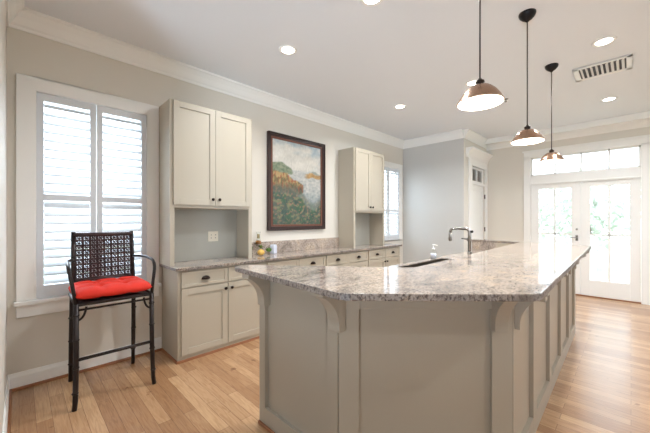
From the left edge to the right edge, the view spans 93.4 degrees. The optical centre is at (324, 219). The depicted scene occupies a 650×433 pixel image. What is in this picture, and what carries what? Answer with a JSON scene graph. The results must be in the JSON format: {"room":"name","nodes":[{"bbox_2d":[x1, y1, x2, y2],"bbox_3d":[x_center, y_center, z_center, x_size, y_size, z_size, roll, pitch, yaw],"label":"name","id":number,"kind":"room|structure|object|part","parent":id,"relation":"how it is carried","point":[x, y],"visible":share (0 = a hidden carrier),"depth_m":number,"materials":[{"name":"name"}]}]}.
{"room":"kitchen","nodes":[
{"label":"kitchen","id":0,"kind":"room"},
{"bbox_2d":[0,0,6,432],"bbox_3d":[-2.111,-0.165,1.913,0.140,3.090,1.390,0,0,-45],"label":"wall","id":1,"kind":"structure","parent":0,"point":[3,26],"depth_m":1.95,"materials":[{"name":"beige paint"}]},
{"bbox_2d":[2,375,11,432],"bbox_3d":[-2.050,1.312,1.974,0.032,0.135,1.390,0,0,-45],"label":"baseboard","id":2,"kind":"structure","parent":1,"relation":"attached to","point":[6,428],"depth_m":2.10,"materials":[{"name":"white paint"}]},
{"bbox_3d":[-2.044,1.369,1.979,0.016,0.021,1.390,0,0,-45],"label":"shoe moulding","id":3,"kind":"part","parent":2,"relation":"part of","materials":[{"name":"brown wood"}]},
{"bbox_2d":[5,0,24,26],"bbox_3d":[-2.026,-1.633,1.998,0.100,0.155,1.390,0,0,-45],"label":"trim","id":4,"kind":"structure","parent":1,"relation":"attached to","point":[13,7],"depth_m":2.35,"materials":[{"name":"white paint"}]},
{"bbox_2d":[7,26,402,374],"bbox_3d":[-0.513,-0.165,4.593,6.190,3.090,0.140,0,0,-45],"label":"wall","id":5,"kind":"structure","parent":0,"point":[36,341],"depth_m":2.97,"materials":[{"name":"beige paint"}]},
{"bbox_2d":[8,337,161,391],"bbox_3d":[-2.138,1.312,2.845,1.140,0.135,0.032,0,0,-45],"label":"baseboard","id":6,"kind":"structure","parent":5,"relation":"attached to","point":[44,374],"depth_m":2.69,"materials":[{"name":"white paint"}]},
{"bbox_2d":[14,73,160,318],"bbox_3d":[-2.171,-0.198,2.899,1.090,1.996,0.190,0,0,-45],"label":"window","id":7,"kind":"structure","parent":5,"relation":"in","point":[33,297],"depth_m":2.73,"materials":[{"name":"white paint"}]},
{"bbox_3d":[-2.288,-0.207,2.722,0.406,1.736,0.030,0,0,-45],"label":"shutter panel","id":8,"kind":"part","parent":7,"relation":"part of","materials":[{"name":"white paint"}]},
{"bbox_3d":[-2.128,0.681,2.857,1.090,0.032,0.070,0,0,-45],"label":"sill","id":9,"kind":"part","parent":7,"relation":"part of","materials":[{"name":"white paint"}]},
{"bbox_3d":[-2.213,-0.211,2.938,0.835,1.753,0.035,0,0,-45],"label":"sash","id":10,"kind":"part","parent":7,"relation":"part of","materials":[{"name":"white paint"}]},
{"bbox_3d":[-1.996,-0.207,3.014,0.412,1.736,0.030,0,0,-45],"label":"shutter panel","id":11,"kind":"part","parent":7,"relation":"part of","materials":[{"name":"white paint"}]},
{"bbox_2d":[9,7,404,148],"bbox_3d":[-0.385,-1.633,4.550,6.030,0.155,0.100,0,0,-45],"label":"trim","id":12,"kind":"structure","parent":5,"relation":"attached to","point":[28,20],"depth_m":3.25,"materials":[{"name":"white paint"}]},
{"bbox_2d":[252,237,338,254],"bbox_3d":[-0.434,0.377,4.553,1.893,0.164,0.024,0,0,-45],"label":"backsplash","id":13,"kind":"structure","parent":5,"relation":"attached to","point":[319,243],"depth_m":4.57,"materials":[{"name":"stone"}]},
{"bbox_2d":[267,130,324,230],"bbox_3d":[-0.399,-0.538,4.578,1.104,1.375,0.048,0,0,-45],"label":"landscape painting","id":14,"kind":"object","parent":5,"relation":"attached to","point":[295,166],"visible":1,"depth_m":4.52,"materials":[{"name":"paint"}]},
{"bbox_2d":[385,161,401,241],"bbox_3d":[1.258,-0.376,6.341,1.060,1.641,0.171,0,0,-45],"label":"window","id":15,"kind":"structure","parent":5,"relation":"in","point":[390,234],"depth_m":6.45,"materials":[{"name":"white paint"}]},
{"bbox_3d":[1.148,-0.328,6.159,0.406,1.496,0.030,0,0,-45],"label":"shutter panel","id":16,"kind":"part","parent":15,"relation":"part of","materials":[{"name":"white paint"}]},
{"bbox_3d":[1.223,-0.332,6.375,0.835,1.513,0.035,0,0,-45],"label":"sash","id":17,"kind":"part","parent":15,"relation":"part of","materials":[{"name":"white paint"}]},
{"bbox_3d":[1.440,-0.328,6.451,0.412,1.496,0.030,0,0,-45],"label":"shutter panel","id":18,"kind":"part","parent":15,"relation":"part of","materials":[{"name":"white paint"}]},
{"bbox_2d":[11,295,649,432],"bbox_3d":[1.485,1.440,1.556,10.700,0.120,7.500,0,0,-45],"label":"floor","id":19,"kind":"structure","parent":0,"point":[602,385],"depth_m":2.46,"materials":[{"name":"brown wood"}]},
{"bbox_2d":[65,231,155,411],"bbox_3d":[-1.821,0.743,2.592,0.596,1.279,0.580,0,0,-45],"label":"bar stool","id":20,"kind":"object","parent":19,"relation":"on","point":[74,303],"visible":1,"depth_m":2.62,"materials":[{"name":"metal"}]},
{"bbox_3d":[-2.001,0.472,2.407,0.069,0.299,0.501,0,0,-41],"label":"arm","id":21,"kind":"part","parent":20,"relation":"part of","materials":[{"name":"metal"}]},
{"bbox_3d":[-2.157,0.742,2.607,0.054,1.278,0.082,0,0,-45],"label":"leg","id":22,"kind":"part","parent":20,"relation":"part of","materials":[{"name":"metal"}]},
{"bbox_3d":[-1.817,1.001,2.229,0.046,0.763,0.068,0,0,-30],"label":"leg","id":23,"kind":"part","parent":20,"relation":"part of","materials":[{"name":"metal"}]},
{"bbox_3d":[-2.004,0.128,2.775,0.432,0.036,0.034,0,0,-45],"label":"rail","id":24,"kind":"part","parent":20,"relation":"part of","materials":[{"name":"metal"}]},
{"bbox_3d":[-1.982,0.520,2.753,0.440,0.024,0.023,0,0,-45],"label":"rail","id":25,"kind":"part","parent":20,"relation":"part of","materials":[{"name":"metal"}]},
{"bbox_3d":[-1.814,0.642,2.584,0.527,0.062,0.497,0,0,-45],"label":"seat frame","id":26,"kind":"part","parent":20,"relation":"part of","materials":[{"name":"metal"}]},
{"bbox_2d":[68,276,151,298],"bbox_3d":[-1.807,0.558,2.577,0.524,0.089,0.506,0,0,-45],"label":"seat cushion","id":27,"kind":"object","parent":20,"relation":"on","point":[88,289],"visible":0.93,"depth_m":2.45,"materials":[{"name":"red fabric"}]},
{"bbox_3d":[-1.837,0.742,2.928,0.054,1.278,0.082,0,0,-45],"label":"leg","id":28,"kind":"part","parent":20,"relation":"part of","materials":[{"name":"metal"}]},
{"bbox_3d":[-1.636,0.472,2.771,0.501,0.299,0.069,0,0,41],"label":"arm","id":29,"kind":"part","parent":20,"relation":"part of","materials":[{"name":"metal"}]},
{"bbox_3d":[-1.459,1.001,2.588,0.068,0.763,0.046,0,0,30],"label":"leg","id":30,"kind":"part","parent":20,"relation":"part of","materials":[{"name":"metal"}]},
{"bbox_2d":[161,262,265,364],"bbox_3d":[-1.209,0.936,3.432,1.022,0.888,0.511,0,0,-45],"label":"base cabinet","id":31,"kind":"object","parent":19,"relation":"on","point":[207,311],"visible":0.72,"depth_m":3.15,"materials":[{"name":"beige paint"}]},
{"bbox_3d":[-1.572,1.369,3.084,0.016,0.021,0.456,0,0,-45],"label":"shoe moulding","id":32,"kind":"part","parent":31,"relation":"part of","materials":[{"name":"brown wood"}]},
{"bbox_3d":[-1.220,0.583,3.123,0.478,0.152,0.022,0,0,-45],"label":"drawer","id":33,"kind":"part","parent":31,"relation":"part of","materials":[{"name":"beige paint"}]},
{"bbox_3d":[-1.220,0.995,3.123,0.478,0.648,0.022,0,0,-45],"label":"door","id":34,"kind":"part","parent":31,"relation":"part of","materials":[{"name":"beige paint"}]},
{"bbox_3d":[-1.055,1.369,3.289,1.006,0.021,0.016,0,0,-45],"label":"shoe moulding","id":35,"kind":"part","parent":31,"relation":"part of","materials":[{"name":"brown wood"}]},
{"bbox_3d":[-0.876,0.995,3.467,0.478,0.648,0.022,0,0,-45],"label":"door","id":36,"kind":"part","parent":31,"relation":"part of","materials":[{"name":"beige paint"}]},
{"bbox_3d":[-0.876,0.583,3.467,0.478,0.152,0.022,0,0,-45],"label":"drawer","id":37,"kind":"part","parent":31,"relation":"part of","materials":[{"name":"beige paint"}]},
{"bbox_2d":[159,243,401,271],"bbox_3d":[-0.154,0.475,4.494,4.033,0.032,0.504,0,0,-45],"label":"countertop","id":38,"kind":"structure","parent":31,"relation":"on","point":[226,261],"depth_m":3.75,"materials":[{"name":"stone"}]},
{"bbox_2d":[159,98,251,266],"bbox_3d":[-1.298,-0.369,3.426,0.923,1.656,0.393,0,0,-45],"label":"upper cabinet","id":39,"kind":"object","parent":38,"relation":"on","point":[205,154],"visible":0.99,"depth_m":3.33,"materials":[{"name":"beige paint"}]},
{"bbox_3d":[-1.344,-0.671,3.167,0.428,1.034,0.022,0,0,-45],"label":"door","id":40,"kind":"part","parent":39,"relation":"part of","materials":[{"name":"beige paint"}]},
{"bbox_3d":[-1.433,0.170,3.561,0.880,0.579,0.012,0,0,-45],"label":"panel","id":41,"kind":"part","parent":39,"relation":"part of","materials":[{"name":"paint"}]},
{"bbox_2d":[208,231,217,241],"bbox_3d":[-1.331,0.195,3.646,0.124,0.120,0.010,0,0,-45],"label":"wall outlet","id":42,"kind":"object","parent":39,"relation":"attached to","point":[212,235],"visible":1,"depth_m":3.64,"materials":[{"name":"beige plastic"}]},
{"bbox_2d":[210,233,216,238],"bbox_3d":[-1.329,0.195,3.645,0.086,0.068,0.004,0,0,-45],"label":"socket","id":43,"kind":"object","parent":42,"relation":"attached to","point":[212,235],"depth_m":3.65,"materials":[{"name":"white plastic"}]},
{"bbox_3d":[-1.038,-0.671,3.472,0.428,1.034,0.022,0,0,-45],"label":"door","id":44,"kind":"part","parent":39,"relation":"part of","materials":[{"name":"beige paint"}]},
{"bbox_2d":[255,233,260,243],"bbox_3d":[-0.875,0.305,4.022,0.092,0.305,0.092,0,0,-45],"label":"glass vase","id":45,"kind":"object","parent":38,"relation":"on","point":[258,235],"visible":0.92,"depth_m":4.00,"materials":[{"name":"clear glass"}]},
{"bbox_2d":[257,245,264,254],"bbox_3d":[-0.824,0.385,3.935,0.095,0.144,0.095,0,0,-45],"label":"gourd","id":46,"kind":"object","parent":38,"relation":"on","point":[260,251],"visible":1,"depth_m":3.91,"materials":[{"name":"yellow plant"}]},
{"bbox_2d":[270,244,276,253],"bbox_3d":[-0.704,0.396,4.176,0.072,0.125,0.072,0,0,28],"label":"ceramic jar","id":47,"kind":"object","parent":38,"relation":"on","point":[273,247],"visible":0.98,"depth_m":4.15,"materials":[{"name":"white ceramic"}]},
{"bbox_2d":[338,147,384,247],"bbox_3d":[0.680,-0.369,5.404,0.888,1.656,0.393,0,0,-45],"label":"upper cabinet","id":48,"kind":"object","parent":38,"relation":"on","point":[361,172],"visible":0.97,"depth_m":5.22,"materials":[{"name":"beige paint"}]},
{"bbox_3d":[0.545,0.170,5.539,0.845,0.579,0.012,0,0,-45],"label":"panel","id":49,"kind":"part","parent":48,"relation":"part of","materials":[{"name":"paint"}]},
{"bbox_3d":[0.641,-0.671,5.151,0.410,1.034,0.022,0,0,-45],"label":"door","id":50,"kind":"part","parent":48,"relation":"part of","materials":[{"name":"beige paint"}]},
{"bbox_3d":[0.934,-0.671,5.444,0.410,1.034,0.022,0,0,-45],"label":"door","id":51,"kind":"part","parent":48,"relation":"part of","materials":[{"name":"beige paint"}]},
{"bbox_2d":[266,255,325,265],"bbox_3d":[-0.493,0.936,4.147,0.998,0.888,0.511,0,0,-45],"label":"base cabinet","id":52,"kind":"object","parent":19,"relation":"on","point":[320,260],"visible":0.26,"depth_m":4.05,"materials":[{"name":"beige paint"}]},
{"bbox_3d":[-0.518,0.583,3.825,0.483,0.152,0.022,0,0,-45],"label":"drawer","id":53,"kind":"part","parent":52,"relation":"part of","materials":[{"name":"beige paint"}]},
{"bbox_3d":[-0.171,0.583,4.172,0.483,0.152,0.022,0,0,-45],"label":"drawer","id":54,"kind":"part","parent":52,"relation":"part of","materials":[{"name":"beige paint"}]},
{"bbox_2d":[325,250,367,266],"bbox_3d":[0.210,0.936,4.851,0.988,0.888,0.511,0,0,-45],"label":"base cabinet","id":55,"kind":"object","parent":19,"relation":"on","point":[357,258],"visible":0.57,"depth_m":4.71,"materials":[{"name":"beige paint"}]},
{"bbox_3d":[0.188,0.583,4.530,0.478,0.152,0.022,0,0,-45],"label":"drawer","id":56,"kind":"part","parent":55,"relation":"part of","materials":[{"name":"beige paint"}]},
{"bbox_3d":[0.531,0.583,4.874,0.478,0.152,0.022,0,0,-45],"label":"drawer","id":57,"kind":"part","parent":55,"relation":"part of","materials":[{"name":"beige paint"}]},
{"bbox_3d":[0.531,0.995,4.874,0.478,0.648,0.022,0,0,-45],"label":"door","id":58,"kind":"part","parent":55,"relation":"part of","materials":[{"name":"beige paint"}]},
{"bbox_2d":[367,247,399,266],"bbox_3d":[0.909,0.936,5.550,0.985,0.888,0.511,0,0,-45],"label":"base cabinet","id":59,"kind":"object","parent":19,"relation":"on","point":[384,257],"visible":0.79,"depth_m":5.37,"materials":[{"name":"beige paint"}]},
{"bbox_3d":[0.887,0.583,5.230,0.476,0.152,0.022,0,0,-45],"label":"drawer","id":60,"kind":"part","parent":59,"relation":"part of","materials":[{"name":"beige paint"}]},
{"bbox_3d":[0.887,0.995,5.230,0.476,0.648,0.022,0,0,-45],"label":"door","id":61,"kind":"part","parent":59,"relation":"part of","materials":[{"name":"beige paint"}]},
{"bbox_3d":[1.230,0.583,5.572,0.476,0.152,0.022,0,0,-45],"label":"drawer","id":62,"kind":"part","parent":59,"relation":"part of","materials":[{"name":"beige paint"}]},
{"bbox_3d":[1.230,0.995,5.572,0.476,0.648,0.022,0,0,-45],"label":"door","id":63,"kind":"part","parent":59,"relation":"part of","materials":[{"name":"beige paint"}]},
{"bbox_2d":[242,242,589,432],"bbox_3d":[1.468,0.862,2.944,4.199,1.040,1.513,0,0,-45],"label":"kitchen island","id":64,"kind":"object","parent":19,"relation":"on","point":[327,365],"visible":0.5,"depth_m":1.60,"materials":[{"name":"beige paint"}]},
{"bbox_3d":[-0.193,1.370,1.825,0.014,0.020,0.737,0,0,-45],"label":"shoe moulding","id":65,"kind":"part","parent":64,"relation":"part of","materials":[{"name":"brown wood"}]},
{"bbox_3d":[-0.183,0.862,1.843,0.026,1.039,0.725,0,0,-45],"label":"panel frame","id":66,"kind":"part","parent":64,"relation":"part of","materials":[{"name":"beige paint"}]},
{"bbox_2d":[235,239,590,301],"bbox_3d":[1.460,0.327,2.995,4.376,0.033,1.635,0,0,-45],"label":"island countertop","id":67,"kind":"structure","parent":64,"relation":"on","point":[518,271],"depth_m":1.71,"materials":[{"name":"stone"}]},
{"bbox_3d":[0.517,0.862,1.587,0.892,1.039,0.026,0,0,0],"label":"angled panel frame","id":68,"kind":"part","parent":64,"relation":"part of","materials":[{"name":"beige paint"}]},
{"bbox_2d":[388,242,495,267],"bbox_3d":[1.432,0.418,3.397,0.712,0.147,3.441,0,0,43],"label":"island countertop","id":69,"kind":"structure","parent":64,"relation":"on","point":[483,246],"depth_m":4.20,"materials":[{"name":"stone"}]},
{"bbox_2d":[402,258,448,266],"bbox_3d":[1.156,0.572,3.214,1.056,0.216,0.326,0,0,-45],"label":"sink","id":70,"kind":"object","parent":69,"relation":"in","point":[441,259],"visible":0.02,"depth_m":3.38,"materials":[{"name":"metal"}]},
{"bbox_2d":[430,244,437,258],"bbox_3d":[1.284,0.373,3.623,0.076,0.172,0.076,0,0,0],"label":"soap dispenser","id":71,"kind":"object","parent":69,"relation":"on","point":[432,255],"visible":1,"depth_m":3.60,"materials":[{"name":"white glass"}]},
{"bbox_2d":[448,227,472,254],"bbox_3d":[1.485,0.268,3.352,0.064,0.383,0.266,0,0,-45],"label":"faucet","id":72,"kind":"object","parent":69,"relation":"on","point":[452,228],"visible":0.85,"depth_m":3.29,"materials":[{"name":"silver metal"}]},
{"bbox_3d":[2.004,0.862,2.663,0.026,1.040,3.000,0,0,44],"label":"seating frame","id":73,"kind":"part","parent":64,"relation":"part of","materials":[{"name":"beige paint"}]},
{"bbox_2d":[24,0,649,139],"bbox_3d":[1.485,-1.770,1.556,10.700,0.120,7.500,0,0,-45],"label":"ceiling","id":74,"kind":"structure","parent":0,"point":[353,61],"depth_m":3.05,"materials":[{"name":"white paint"}]},
{"bbox_2d":[279,45,296,54],"bbox_3d":[-0.373,-1.707,3.078,0.184,0.006,0.184,0,0,-45],"label":"recessed light","id":75,"kind":"object","parent":74,"relation":"in","point":[284,49],"visible":1,"depth_m":3.06,"materials":[{"name":"white paint"}]},
{"bbox_2d":[360,0,382,6],"bbox_3d":[0.362,-1.707,2.357,0.184,0.006,0.184,0,0,-45],"label":"recessed light","id":76,"kind":"object","parent":74,"relation":"in","point":[370,3],"visible":1,"depth_m":2.40,"materials":[{"name":"white"}]},
{"bbox_2d":[394,104,405,108],"bbox_3d":[1.131,-1.707,4.610,0.184,0.006,0.184,0,0,-45],"label":"recessed light","id":77,"kind":"object","parent":74,"relation":"in","point":[399,106],"visible":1,"depth_m":4.60,"materials":[{"name":"white"}]},
{"bbox_2d":[465,80,476,85],"bbox_3d":[1.848,-1.707,3.819,0.184,0.006,0.184,0,0,-45],"label":"recessed light","id":78,"kind":"object","parent":74,"relation":"in","point":[472,82],"visible":0.62,"depth_m":3.82,"materials":[{"name":"white"}]},
{"bbox_2d":[457,0,504,110],"bbox_3d":[0.861,-1.179,1.699,0.240,1.063,0.240,0,0,-45],"label":"pendant lamp","id":79,"kind":"object","parent":74,"relation":"hanging from","point":[481,95],"visible":1,"depth_m":1.70,"materials":[{"name":"metal"}]},
{"bbox_2d":[475,78,484,83],"bbox_3d":[0.861,-0.758,1.699,0.060,0.053,0.060,0,0,-45],"label":"socket","id":80,"kind":"object","parent":79,"relation":"attached to","point":[480,80],"depth_m":1.68,"materials":[{"name":"brown metal"}]},
{"bbox_3d":[0.861,-1.225,1.699,0.008,0.880,0.008,0,0,-23],"label":"rod","id":81,"kind":"part","parent":79,"relation":"part of","materials":[{"name":"metal"}]},
{"bbox_3d":[0.861,-0.702,1.699,0.100,0.072,0.100,0,0,-45],"label":"bulb","id":82,"kind":"part","parent":79,"relation":"part of","materials":[{"name":"white glass"}]},
{"bbox_3d":[0.861,-0.699,1.699,0.240,0.097,0.240,0,0,-45],"label":"lamp shade","id":83,"kind":"part","parent":79,"relation":"part of","materials":[{"name":"orange metal"}]},
{"bbox_2d":[510,8,544,144],"bbox_3d":[1.674,-1.179,2.533,0.240,1.063,0.240,0,0,-45],"label":"pendant lamp","id":84,"kind":"object","parent":74,"relation":"hanging from","point":[527,136],"visible":1,"depth_m":2.52,"materials":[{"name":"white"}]},
{"bbox_3d":[1.674,-1.225,2.533,0.008,0.880,0.008,0,0,23],"label":"rod","id":85,"kind":"part","parent":84,"relation":"part of","materials":[{"name":"metal"}]},
{"bbox_3d":[1.674,-0.699,2.533,0.240,0.097,0.240,0,0,-45],"label":"lamp shade","id":86,"kind":"part","parent":84,"relation":"part of","materials":[{"name":"orange metal"}]},
{"bbox_2d":[538,63,564,162],"bbox_3d":[2.509,-1.179,3.389,0.240,1.063,0.240,0,0,-45],"label":"pendant lamp","id":87,"kind":"object","parent":74,"relation":"hanging from","point":[551,157],"visible":1,"depth_m":3.37,"materials":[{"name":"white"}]},
{"bbox_3d":[2.509,-1.225,3.389,0.008,0.880,0.008,0,0,-23],"label":"rod","id":88,"kind":"part","parent":87,"relation":"part of","materials":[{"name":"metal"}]},
{"bbox_3d":[2.509,-0.699,3.389,0.240,0.097,0.240,0,0,-45],"label":"lamp shade","id":89,"kind":"part","parent":87,"relation":"part of","materials":[{"name":"orange metal"}]},
{"bbox_2d":[572,53,632,81],"bbox_3d":[3.132,-1.699,3.458,0.418,0.021,0.488,0,0,-45],"label":"ceiling vent","id":90,"kind":"object","parent":74,"relation":"in","point":[622,63],"visible":1,"depth_m":3.43,"materials":[{"name":"white metal"}]},
{"bbox_2d":[591,36,616,46],"bbox_3d":[2.673,-1.707,2.932,0.184,0.006,0.184,0,0,-45],"label":"recessed light","id":91,"kind":"object","parent":74,"relation":"in","point":[607,40],"visible":1,"depth_m":2.93,"materials":[{"name":"white"}]},
{"bbox_2d":[600,96,617,101],"bbox_3d":[4.016,-1.707,4.327,0.184,0.006,0.184,0,0,-45],"label":"recessed light","id":92,"kind":"object","parent":74,"relation":"in","point":[614,97],"visible":1,"depth_m":4.33,"materials":[{"name":"white"}]},
{"bbox_2d":[403,138,463,263],"bbox_3d":[2.156,-0.165,6.343,0.100,3.090,1.439,0,0,-45],"label":"wall","id":93,"kind":"structure","parent":0,"point":[433,174],"depth_m":6.22,"materials":[{"name":"paint"}]},
{"bbox_2d":[403,129,463,148],"bbox_3d":[2.135,-1.633,6.223,0.100,0.155,1.300,0,0,-45],"label":"trim","id":94,"kind":"structure","parent":93,"relation":"attached to","point":[455,134],"depth_m":6.15,"materials":[{"name":"white paint"}]},
{"bbox_2d":[464,138,486,251],"bbox_3d":[3.051,-0.165,6.304,1.309,3.090,0.120,0,0,-45],"label":"wall","id":95,"kind":"structure","parent":0,"point":[467,143],"depth_m":5.89,"materials":[{"name":"beige paint"}]},
{"bbox_2d":[464,129,487,148],"bbox_3d":[3.122,-1.633,6.219,1.290,0.155,0.100,0,0,-45],"label":"trim","id":96,"kind":"structure","parent":95,"relation":"attached to","point":[469,134],"depth_m":6.08,"materials":[{"name":"white paint"}]},
{"bbox_2d":[472,166,482,183],"bbox_3d":[3.148,-0.920,6.369,0.770,0.324,0.035,0,0,-45],"label":"window","id":97,"kind":"structure","parent":95,"relation":"in","point":[474,168],"depth_m":6.37,"materials":[{"name":"white paint"}]},
{"bbox_2d":[472,184,484,238],"bbox_3d":[3.182,0.320,6.346,0.785,2.086,0.115,0,0,-45],"label":"door","id":98,"kind":"structure","parent":95,"relation":"in","point":[477,191],"depth_m":6.41,"materials":[{"name":"white paint"}]},
{"bbox_2d":[466,146,492,250],"bbox_3d":[3.132,-0.007,6.279,1.190,2.775,0.230,0,0,-45],"label":"trim","id":99,"kind":"structure","parent":95,"relation":"attached to","point":[478,158],"depth_m":6.18,"materials":[{"name":"white paint"}]},
{"bbox_3d":[3.137,0.079,6.360,1.070,2.602,0.122,0,0,-45],"label":"casing","id":100,"kind":"part","parent":99,"relation":"part of","materials":[{"name":"white paint"}]},
{"bbox_3d":[3.166,-1.308,6.242,1.185,0.175,0.130,0,0,-45],"label":"door cornice","id":101,"kind":"part","parent":99,"relation":"part of","materials":[{"name":"white paint"}]},
{"bbox_2d":[472,127,649,241],"bbox_3d":[5.141,-0.165,5.211,0.140,3.090,7.500,0,0,-45],"label":"wall","id":102,"kind":"structure","parent":0,"point":[506,166],"depth_m":6.38,"materials":[{"name":"beige paint"}]},
{"bbox_2d":[531,182,580,293],"bbox_3d":[4.396,0.333,5.858,0.099,2.055,0.763,0,0,-45],"label":"door","id":103,"kind":"structure","parent":102,"relation":"in","point":[576,187],"depth_m":5.70,"materials":[{"name":"white paint"}]},
{"bbox_2d":[484,111,649,150],"bbox_3d":[5.501,-1.657,4.568,0.260,0.105,5.800,0,0,-45],"label":"trim","id":104,"kind":"structure","parent":102,"relation":"attached to","point":[642,116],"depth_m":5.35,"materials":[{"name":"white paint"}]},
{"bbox_2d":[522,134,649,304],"bbox_3d":[4.710,-0.003,5.630,0.197,2.765,1.820,0,0,-45],"label":"trim","id":105,"kind":"structure","parent":102,"relation":"attached to","point":[643,172],"depth_m":5.32,"materials":[{"name":"white paint"}]},
{"bbox_2d":[531,145,640,175],"bbox_3d":[4.692,-1.055,5.611,0.050,0.374,1.544,0,0,-45],"label":"window","id":106,"kind":"structure","parent":102,"relation":"in","point":[636,146],"depth_m":5.49,"materials":[{"name":"white paint"}]},
{"bbox_2d":[581,178,640,301],"bbox_3d":[4.957,0.333,5.334,0.045,2.055,0.763,0,0,-45],"label":"door","id":107,"kind":"structure","parent":102,"relation":"in","point":[606,289],"depth_m":5.28,"materials":[{"name":"white paint"}]},
{"bbox_3d":[5.409,1.465,6.187,1.600,0.110,6.100,0,0,-45],"label":"floor","id":108,"kind":"structure","parent":0,"visible":0},
{"bbox_2d":[539,236,629,283],"bbox_3d":[5.798,0.885,6.647,0.100,1.050,5.300,0,0,-45],"label":"porch railing","id":109,"kind":"object","parent":108,"relation":"on","point":[593,242],"visible":0.18,"depth_m":6.58,"materials":[{"name":"white paint"}]},
{"bbox_3d":[5.798,0.885,6.647,0.100,1.050,0.100,0,0,-45],"label":"post","id":110,"kind":"part","parent":109,"relation":"part of","materials":[{"name":"white paint"}]},
{"label":"outside","id":111,"kind":"structure","parent":0,"visible":0},
{"bbox_2d":[44,236,629,284],"bbox_3d":[7.071,1.830,7.071,60.000,0.100,60.000,0,0,-45],"label":"lawn","id":112,"kind":"structure","parent":111,"point":[614,248],"depth_m":13.45,"materials":[{"name":"green plant"}]},
{"bbox_2d":[533,172,566,242],"bbox_3d":[9.275,-0.278,14.092,3.101,4.106,3.090,0,0,-45],"label":"tree","id":113,"kind":"object","parent":112,"relation":"on","point":[542,219],"visible":0.16,"depth_m":13.37,"materials":[{"name":"green plant"}]},
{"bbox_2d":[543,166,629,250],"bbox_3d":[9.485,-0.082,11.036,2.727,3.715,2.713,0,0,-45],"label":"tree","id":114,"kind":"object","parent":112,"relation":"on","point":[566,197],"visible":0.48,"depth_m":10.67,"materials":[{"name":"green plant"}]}
]}

